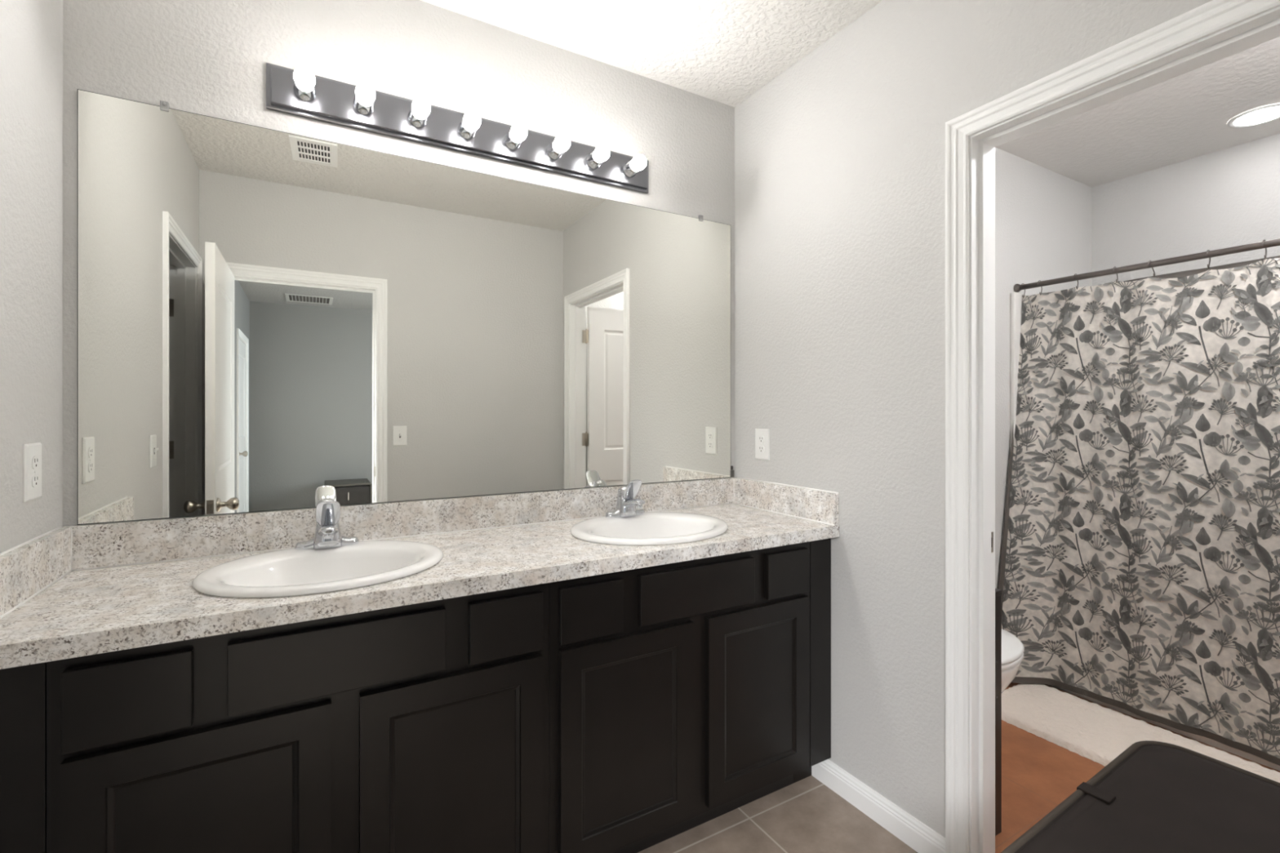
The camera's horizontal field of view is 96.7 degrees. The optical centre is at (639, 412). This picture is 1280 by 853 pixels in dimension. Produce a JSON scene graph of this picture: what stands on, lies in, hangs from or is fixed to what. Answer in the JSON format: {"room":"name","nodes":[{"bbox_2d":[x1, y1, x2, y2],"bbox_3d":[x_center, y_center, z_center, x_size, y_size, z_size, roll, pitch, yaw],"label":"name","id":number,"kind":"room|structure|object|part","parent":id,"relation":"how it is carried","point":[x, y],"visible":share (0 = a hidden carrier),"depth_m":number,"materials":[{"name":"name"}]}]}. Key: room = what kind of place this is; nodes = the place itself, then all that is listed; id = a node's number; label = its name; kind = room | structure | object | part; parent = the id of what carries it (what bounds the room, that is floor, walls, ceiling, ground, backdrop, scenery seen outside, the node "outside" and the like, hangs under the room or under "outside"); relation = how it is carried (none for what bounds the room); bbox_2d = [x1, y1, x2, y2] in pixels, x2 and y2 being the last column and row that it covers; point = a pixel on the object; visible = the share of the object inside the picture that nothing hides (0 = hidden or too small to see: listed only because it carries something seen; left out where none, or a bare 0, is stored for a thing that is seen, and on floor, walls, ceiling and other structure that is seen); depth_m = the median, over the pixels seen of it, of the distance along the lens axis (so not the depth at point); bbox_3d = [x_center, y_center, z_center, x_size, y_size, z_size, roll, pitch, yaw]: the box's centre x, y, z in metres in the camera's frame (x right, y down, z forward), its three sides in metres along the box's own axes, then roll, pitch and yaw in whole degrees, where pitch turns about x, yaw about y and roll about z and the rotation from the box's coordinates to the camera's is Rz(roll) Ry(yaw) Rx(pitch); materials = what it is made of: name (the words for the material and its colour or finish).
{"room":"bathroom","nodes":[
{"label":"bathroom","id":0,"kind":"room"},
{"bbox_2d":[0,0,62,553],"bbox_3d":[-0.965,-0.024,0.514,0.115,2.620,1.915,0,0,-30],"label":"wall","id":1,"kind":"structure","parent":0,"point":[31,31],"depth_m":1.21,"materials":[{"name":"grey paint"}]},
{"bbox_2d":[22,442,41,502],"bbox_3d":[-1.298,0.127,1.218,0.009,0.121,0.080,0,0,-30],"label":"wall outlet","id":2,"kind":"object","parent":1,"relation":"attached to","point":[32,452],"visible":1,"depth_m":1.21,"materials":[{"name":"white plastic"}]},
{"bbox_2d":[31,455,39,469],"bbox_3d":[-1.296,0.108,1.220,0.003,0.029,0.034,0,0,-30],"label":"socket","id":3,"kind":"object","parent":2,"relation":"attached to","point":[35,459],"depth_m":1.22,"materials":[{"name":"white plastic"}]},
{"bbox_2d":[31,473,39,487],"bbox_3d":[-1.296,0.147,1.220,0.003,0.029,0.034,0,0,-30],"label":"socket","id":4,"kind":"object","parent":2,"relation":"attached to","point":[35,477],"depth_m":1.22,"materials":[{"name":"white plastic"}]},
{"bbox_2d":[62,0,734,526],"bbox_3d":[-0.521,-0.024,1.932,2.298,2.620,0.100,0,0,-30],"label":"wall","id":5,"kind":"structure","parent":0,"point":[210,58],"depth_m":1.73,"materials":[{"name":"grey paint"}]},
{"bbox_2d":[62,477,735,569],"bbox_3d":[-0.492,0.329,1.881,2.066,0.107,0.017,0,0,-30],"label":"backsplash","id":6,"kind":"structure","parent":5,"relation":"attached to","point":[104,544],"depth_m":1.68,"materials":[{"name":"stone"}]},
{"bbox_2d":[77,88,733,524],"bbox_3d":[-0.485,-0.262,1.887,2.031,1.072,0.014,0,0,-30],"label":"wall mirror","id":7,"kind":"object","parent":5,"relation":"attached to","point":[268,319],"visible":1,"depth_m":1.68,"materials":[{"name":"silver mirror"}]},
{"bbox_2d":[266,62,648,193],"bbox_3d":[-0.473,-0.902,1.829,1.227,0.124,0.125,0,0,-30],"label":"vanity light","id":8,"kind":"object","parent":5,"relation":"attached to","point":[299,92],"visible":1,"depth_m":1.78,"materials":[{"name":"silver metal"}]},
{"bbox_2d":[293,66,315,102],"bbox_3d":[-0.918,-0.902,1.558,0.055,0.055,0.100,0,0,-30],"label":"bulb","id":9,"kind":"object","parent":8,"relation":"attached to","point":[304,80],"depth_m":1.54,"materials":[{"name":"white glass"}]},
{"bbox_2d":[353,83,375,115],"bbox_3d":[-0.789,-0.902,1.632,0.055,0.055,0.100,0,0,-30],"label":"bulb","id":10,"kind":"object","parent":8,"relation":"attached to","point":[364,95],"depth_m":1.62,"materials":[{"name":"white glass"}]},
{"bbox_2d":[407,97,430,128],"bbox_3d":[-0.660,-0.902,1.707,0.055,0.055,0.100,0,0,-30],"label":"bulb","id":11,"kind":"object","parent":8,"relation":"attached to","point":[418,112],"depth_m":1.70,"materials":[{"name":"white glass"}]},
{"bbox_2d":[457,111,480,139],"bbox_3d":[-0.531,-0.902,1.781,0.055,0.055,0.100,0,0,-30],"label":"bulb","id":12,"kind":"object","parent":8,"relation":"attached to","point":[468,125],"depth_m":1.78,"materials":[{"name":"white glass"}]},
{"bbox_2d":[503,123,527,150],"bbox_3d":[-0.402,-0.902,1.855,0.055,0.055,0.100,0,0,-30],"label":"bulb","id":13,"kind":"object","parent":8,"relation":"attached to","point":[514,137],"depth_m":1.86,"materials":[{"name":"white glass"}]},
{"bbox_2d":[546,134,569,159],"bbox_3d":[-0.273,-0.902,1.929,0.055,0.055,0.100,0,0,-30],"label":"bulb","id":14,"kind":"object","parent":8,"relation":"attached to","point":[557,148],"depth_m":1.93,"materials":[{"name":"white glass"}]},
{"bbox_2d":[586,145,609,168],"bbox_3d":[-0.144,-0.902,2.004,0.055,0.055,0.100,0,0,-30],"label":"bulb","id":15,"kind":"object","parent":8,"relation":"attached to","point":[595,158],"depth_m":2.00,"materials":[{"name":"white glass"}]},
{"bbox_2d":[622,155,646,177],"bbox_3d":[-0.015,-0.902,2.078,0.055,0.055,0.100,0,0,-30],"label":"bulb","id":16,"kind":"object","parent":8,"relation":"attached to","point":[632,168],"depth_m":2.08,"materials":[{"name":"white glass"}]},
{"bbox_2d":[420,0,883,107],"bbox_3d":[-0.606,-1.337,0.712,3.661,0.100,2.130,0,0,-30],"label":"ceiling","id":17,"kind":"structure","parent":0,"point":[724,51],"depth_m":1.92,"materials":[{"name":"white paint"}]},
{"bbox_2d":[637,682,1279,852],"bbox_3d":[0.339,1.336,1.256,5.840,0.100,2.130,0,0,-30],"label":"floor","id":18,"kind":"structure","parent":0,"point":[805,815],"depth_m":1.82,"materials":[{"name":"beige tile"}]},
{"bbox_2d":[0,582,549,852],"bbox_3d":[-0.805,0.855,1.401,1.043,0.862,0.532,0,0,-30],"label":"vanity cabinet","id":19,"kind":"object","parent":18,"relation":"on","point":[423,727],"visible":0.87,"depth_m":1.16,"materials":[{"name":"black wood"}]},
{"bbox_3d":[-0.927,0.521,1.035,0.180,0.142,0.019,0,0,-30],"label":"drawer","id":20,"kind":"part","parent":19,"relation":"part of","materials":[{"name":"black wood"}]},
{"bbox_3d":[-0.827,0.887,1.093,0.411,0.558,0.019,0,0,-30],"label":"cabinet door","id":21,"kind":"part","parent":19,"relation":"part of","materials":[{"name":"black wood"}]},
{"bbox_2d":[0,476,839,669],"bbox_3d":[-0.358,0.347,1.649,2.072,0.150,0.552,0,0,-30],"label":"countertop","id":22,"kind":"structure","parent":19,"relation":"on","point":[68,592],"depth_m":1.45,"materials":[{"name":"stone"}]},
{"bbox_2d":[191,540,443,598],"bbox_3d":[-0.765,0.449,1.402,0.534,0.167,0.449,0,0,-30],"label":"sink","id":23,"kind":"object","parent":22,"relation":"in","point":[287,572],"visible":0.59,"depth_m":1.45,"materials":[{"name":"white ceramic"}]},
{"bbox_2d":[294,500,359,550],"bbox_3d":[-0.856,0.299,1.530,0.139,0.134,0.155,0,0,0],"label":"faucet","id":24,"kind":"object","parent":22,"relation":"on","point":[327,534],"visible":1,"depth_m":1.52,"materials":[{"name":"silver metal"}]},
{"bbox_3d":[-0.828,0.320,1.510,0.049,0.050,0.123,0,0,-30],"label":"spout","id":25,"kind":"part","parent":24,"relation":"part of","materials":[{"name":"silver metal"}]},
{"bbox_3d":[-0.843,0.271,1.537,0.058,0.078,0.109,0,0,-30],"label":"lever handle","id":26,"kind":"part","parent":24,"relation":"part of","materials":[{"name":"silver metal"}]},
{"bbox_2d":[605,480,644,517],"bbox_3d":[-0.052,0.299,1.990,0.139,0.134,0.155,0,0,0],"label":"faucet","id":27,"kind":"object","parent":22,"relation":"on","point":[627,505],"visible":1,"depth_m":1.98,"materials":[{"name":"silver metal"}]},
{"bbox_3d":[-0.039,0.271,1.996,0.058,0.078,0.109,0,0,-30],"label":"lever handle","id":28,"kind":"part","parent":27,"relation":"part of","materials":[{"name":"silver metal"}]},
{"bbox_3d":[-0.024,0.320,1.970,0.049,0.050,0.123,0,0,-30],"label":"spout","id":29,"kind":"part","parent":27,"relation":"part of","materials":[{"name":"silver metal"}]},
{"bbox_2d":[569,511,728,545],"bbox_3d":[0.034,0.449,1.861,0.534,0.167,0.449,0,0,-30],"label":"sink","id":30,"kind":"object","parent":22,"relation":"in","point":[650,528],"visible":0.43,"depth_m":1.94,"materials":[{"name":"white ceramic"}]},
{"bbox_3d":[-0.424,0.887,1.325,0.411,0.558,0.019,0,0,-30],"label":"cabinet door","id":31,"kind":"part","parent":19,"relation":"part of","materials":[{"name":"black wood"}]},
{"bbox_3d":[-0.324,0.521,1.382,0.180,0.142,0.019,0,0,-30],"label":"drawer","id":32,"kind":"part","parent":19,"relation":"part of","materials":[{"name":"black wood"}]},
{"bbox_2d":[549,537,831,852],"bbox_3d":[0.090,0.855,1.916,1.022,0.862,0.532,0,0,-30],"label":"vanity cabinet","id":33,"kind":"object","parent":18,"relation":"on","point":[684,695],"visible":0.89,"depth_m":1.63,"materials":[{"name":"black wood"}]},
{"bbox_3d":[-0.127,0.521,1.496,0.180,0.142,0.019,0,0,-30],"label":"drawer","id":34,"kind":"part","parent":33,"relation":"part of","materials":[{"name":"black wood"}]},
{"bbox_3d":[-0.027,0.887,1.553,0.411,0.558,0.019,0,0,-30],"label":"cabinet door","id":35,"kind":"part","parent":33,"relation":"part of","materials":[{"name":"black wood"}]},
{"bbox_3d":[0.376,0.887,1.785,0.411,0.558,0.019,0,0,-30],"label":"cabinet door","id":36,"kind":"part","parent":33,"relation":"part of","materials":[{"name":"black wood"}]},
{"bbox_3d":[0.476,0.521,1.843,0.180,0.142,0.019,0,0,-30],"label":"drawer","id":37,"kind":"part","parent":33,"relation":"part of","materials":[{"name":"black wood"}]},
{"bbox_2d":[995,588,1001,835],"bbox_3d":[1.012,0.915,1.741,0.166,0.742,0.096,0,0,-30],"label":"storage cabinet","id":38,"kind":"object","parent":18,"relation":"on","point":[997,592],"visible":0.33,"depth_m":1.73,"materials":[{"name":"black wood"}]},
{"bbox_2d":[1001,629,1024,693],"bbox_3d":[1.122,0.908,2.105,0.707,0.757,0.414,0,0,-30],"label":"toilet","id":39,"kind":"object","parent":18,"relation":"on","point":[1012,649],"visible":0.15,"depth_m":2.03,"materials":[{"name":"white ceramic"}]},
{"bbox_3d":[1.201,1.091,2.150,0.510,0.390,0.370,0,0,-30],"label":"bowl","id":40,"kind":"part","parent":39,"relation":"part of","materials":[{"name":"white ceramic"}]},
{"bbox_3d":[1.224,0.886,2.163,0.468,0.017,0.380,0,0,-30],"label":"seat","id":41,"kind":"part","parent":39,"relation":"part of","materials":[{"name":"white plastic"}]},
{"bbox_3d":[1.224,0.862,2.163,0.472,0.025,0.384,0,0,-30],"label":"lid","id":42,"kind":"part","parent":39,"relation":"part of","materials":[{"name":"white plastic"}]},
{"bbox_2d":[1000,740,1279,852],"bbox_3d":[0.834,0.963,0.779,0.704,0.642,0.424,0,0,-32],"label":"laundry hamper","id":43,"kind":"object","parent":18,"relation":"on","point":[1154,797],"visible":1,"depth_m":0.93,"materials":[{"name":"black fabric"}]},
{"bbox_2d":[1001,683,1279,782],"bbox_3d":[1.940,1.272,2.094,0.470,0.028,1.173,0,0,-30],"label":"bath mat","id":44,"kind":"object","parent":18,"relation":"on","point":[1099,734],"visible":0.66,"depth_m":2.29,"materials":[{"name":"beige fabric"}]},
{"bbox_2d":[734,0,1212,837],"bbox_3d":[0.927,-0.024,1.603,0.115,2.620,1.915,0,0,-30],"label":"wall","id":45,"kind":"structure","parent":0,"point":[840,157],"depth_m":1.79,"materials":[{"name":"grey paint"}]},
{"bbox_2d":[755,428,769,460],"bbox_3d":[0.482,0.127,2.253,0.009,0.121,0.080,0,0,-30],"label":"wall outlet","id":46,"kind":"object","parent":45,"relation":"attached to","point":[762,436],"visible":1,"depth_m":2.25,"materials":[{"name":"white plastic"}]},
{"bbox_2d":[758,435,764,443],"bbox_3d":[0.480,0.108,2.251,0.003,0.029,0.034,0,0,-30],"label":"socket","id":47,"kind":"object","parent":46,"relation":"attached to","point":[761,438],"depth_m":2.25,"materials":[{"name":"white plastic"}]},
{"bbox_2d":[758,445,764,453],"bbox_3d":[0.480,0.147,2.251,0.003,0.029,0.034,0,0,-30],"label":"socket","id":48,"kind":"object","parent":46,"relation":"attached to","point":[761,448],"depth_m":2.25,"materials":[{"name":"white plastic"}]},
{"bbox_2d":[811,759,945,852],"bbox_3d":[0.731,1.243,1.817,0.014,0.086,0.518,0,0,-30],"label":"baseboard","id":49,"kind":"structure","parent":45,"relation":"attached to","point":[913,833],"depth_m":1.77,"materials":[{"name":"white wood"}]},
{"bbox_2d":[945,0,1279,852],"bbox_3d":[1.143,0.239,1.229,0.152,2.094,0.913,0,0,-30],"label":"door frame","id":50,"kind":"structure","parent":45,"relation":"attached to","point":[1213,31],"depth_m":1.55,"materials":[{"name":"white wood"}]},
{"bbox_3d":[0.977,0.363,1.585,0.024,0.057,0.003,0,0,-30],"label":"strike plate","id":51,"kind":"part","parent":50,"relation":"part of","materials":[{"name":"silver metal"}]},
{"bbox_2d":[995,147,1091,588],"bbox_3d":[1.619,-0.024,2.702,2.179,2.620,0.100,0,0,-30],"label":"wall","id":52,"kind":"structure","parent":0,"point":[1043,215],"depth_m":2.79,"materials":[{"name":"grey paint"}]},
{"bbox_2d":[1010,292,1022,444],"bbox_3d":[1.817,0.355,2.745,0.078,1.862,0.022,0,0,-30],"label":"trim","id":53,"kind":"structure","parent":52,"relation":"attached to","point":[1015,297],"depth_m":2.73,"materials":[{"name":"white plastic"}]},
{"bbox_2d":[1013,238,1279,292],"bbox_3d":[2.200,-0.600,2.104,0.042,0.042,1.515,0,0,-30],"label":"shower rod","id":54,"kind":"object","parent":52,"relation":"attached to","point":[1274,242],"visible":0.93,"depth_m":2.29,"materials":[{"name":"silver metal"}]},
{"bbox_2d":[1112,266,1118,283],"bbox_3d":[2.021,-0.582,2.414,0.037,0.072,0.014,0,0,-30],"label":"curtain hook","id":55,"kind":"object","parent":54,"relation":"hanging from","point":[1117,279],"visible":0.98,"depth_m":2.41,"materials":[{"name":"silver metal"}]},
{"bbox_2d":[1147,260,1155,276],"bbox_3d":[2.081,-0.582,2.310,0.037,0.072,0.020,0,0,-30],"label":"curtain hook","id":56,"kind":"object","parent":54,"relation":"hanging from","point":[1148,260],"visible":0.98,"depth_m":2.31,"materials":[{"name":"silver metal"}]},
{"bbox_2d":[1206,249,1210,268],"bbox_3d":[2.164,-0.582,2.166,0.037,0.072,0.006,0,0,-30],"label":"curtain hook","id":57,"kind":"object","parent":54,"relation":"hanging from","point":[1207,251],"visible":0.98,"depth_m":2.16,"materials":[{"name":"silver metal"}]},
{"bbox_2d":[1262,240,1266,258],"bbox_3d":[2.238,-0.582,2.037,0.037,0.072,0.008,0,0,-30],"label":"curtain hook","id":58,"kind":"object","parent":54,"relation":"hanging from","point":[1265,255],"visible":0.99,"depth_m":2.03,"materials":[{"name":"silver metal"}]},
{"bbox_2d":[997,255,1279,765],"bbox_3d":[2.107,0.351,2.067,0.278,1.813,1.480,0,0,-30],"label":"curtain liner","id":59,"kind":"object","parent":58,"relation":"hanging from","point":[1199,731],"visible":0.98,"depth_m":2.35,"materials":[{"name":"grey"}]},
{"bbox_3d":[1.877,-0.582,2.666,0.036,0.072,0.012,0,0,-30],"label":"curtain hook","id":60,"kind":"object","parent":54,"relation":"hanging from","visible":0},
{"bbox_2d":[1001,257,1279,758],"bbox_3d":[2.127,0.332,2.074,0.206,1.784,1.472,0,0,-30],"label":"shower curtain","id":61,"kind":"object","parent":60,"relation":"hanging from","point":[1142,569],"visible":0.98,"depth_m":2.30,"materials":[{"name":"fabric"}]},
{"bbox_2d":[995,36,1279,187],"bbox_3d":[2.025,-1.289,1.995,2.179,0.090,1.730,0,0,-30],"label":"ceiling","id":62,"kind":"structure","parent":0,"point":[1184,117],"depth_m":2.49,"materials":[{"name":"white paint"}]},
{"bbox_2d":[1226,102,1279,128],"bbox_3d":[2.601,-1.239,2.385,0.196,0.008,0.196,0,0,-30],"label":"recessed light","id":63,"kind":"object","parent":62,"relation":"in","point":[1268,113],"visible":1,"depth_m":2.39,"materials":[{"name":"white plastic"}]},
{"bbox_2d":[1233,106,1279,125],"bbox_3d":[2.601,-1.241,2.385,0.158,0.004,0.158,0,0,-43],"label":"diffuser","id":64,"kind":"object","parent":63,"relation":"attached to","point":[1262,115],"depth_m":2.39,"materials":[{"name":"white plastic"}]},
{"bbox_2d":[1091,133,1279,285],"bbox_3d":[2.951,-0.024,2.470,0.100,2.620,1.630,0,0,-30],"label":"wall","id":65,"kind":"structure","parent":0,"point":[1230,197],"depth_m":2.80,"materials":[{"name":"grey paint"}]}
]}

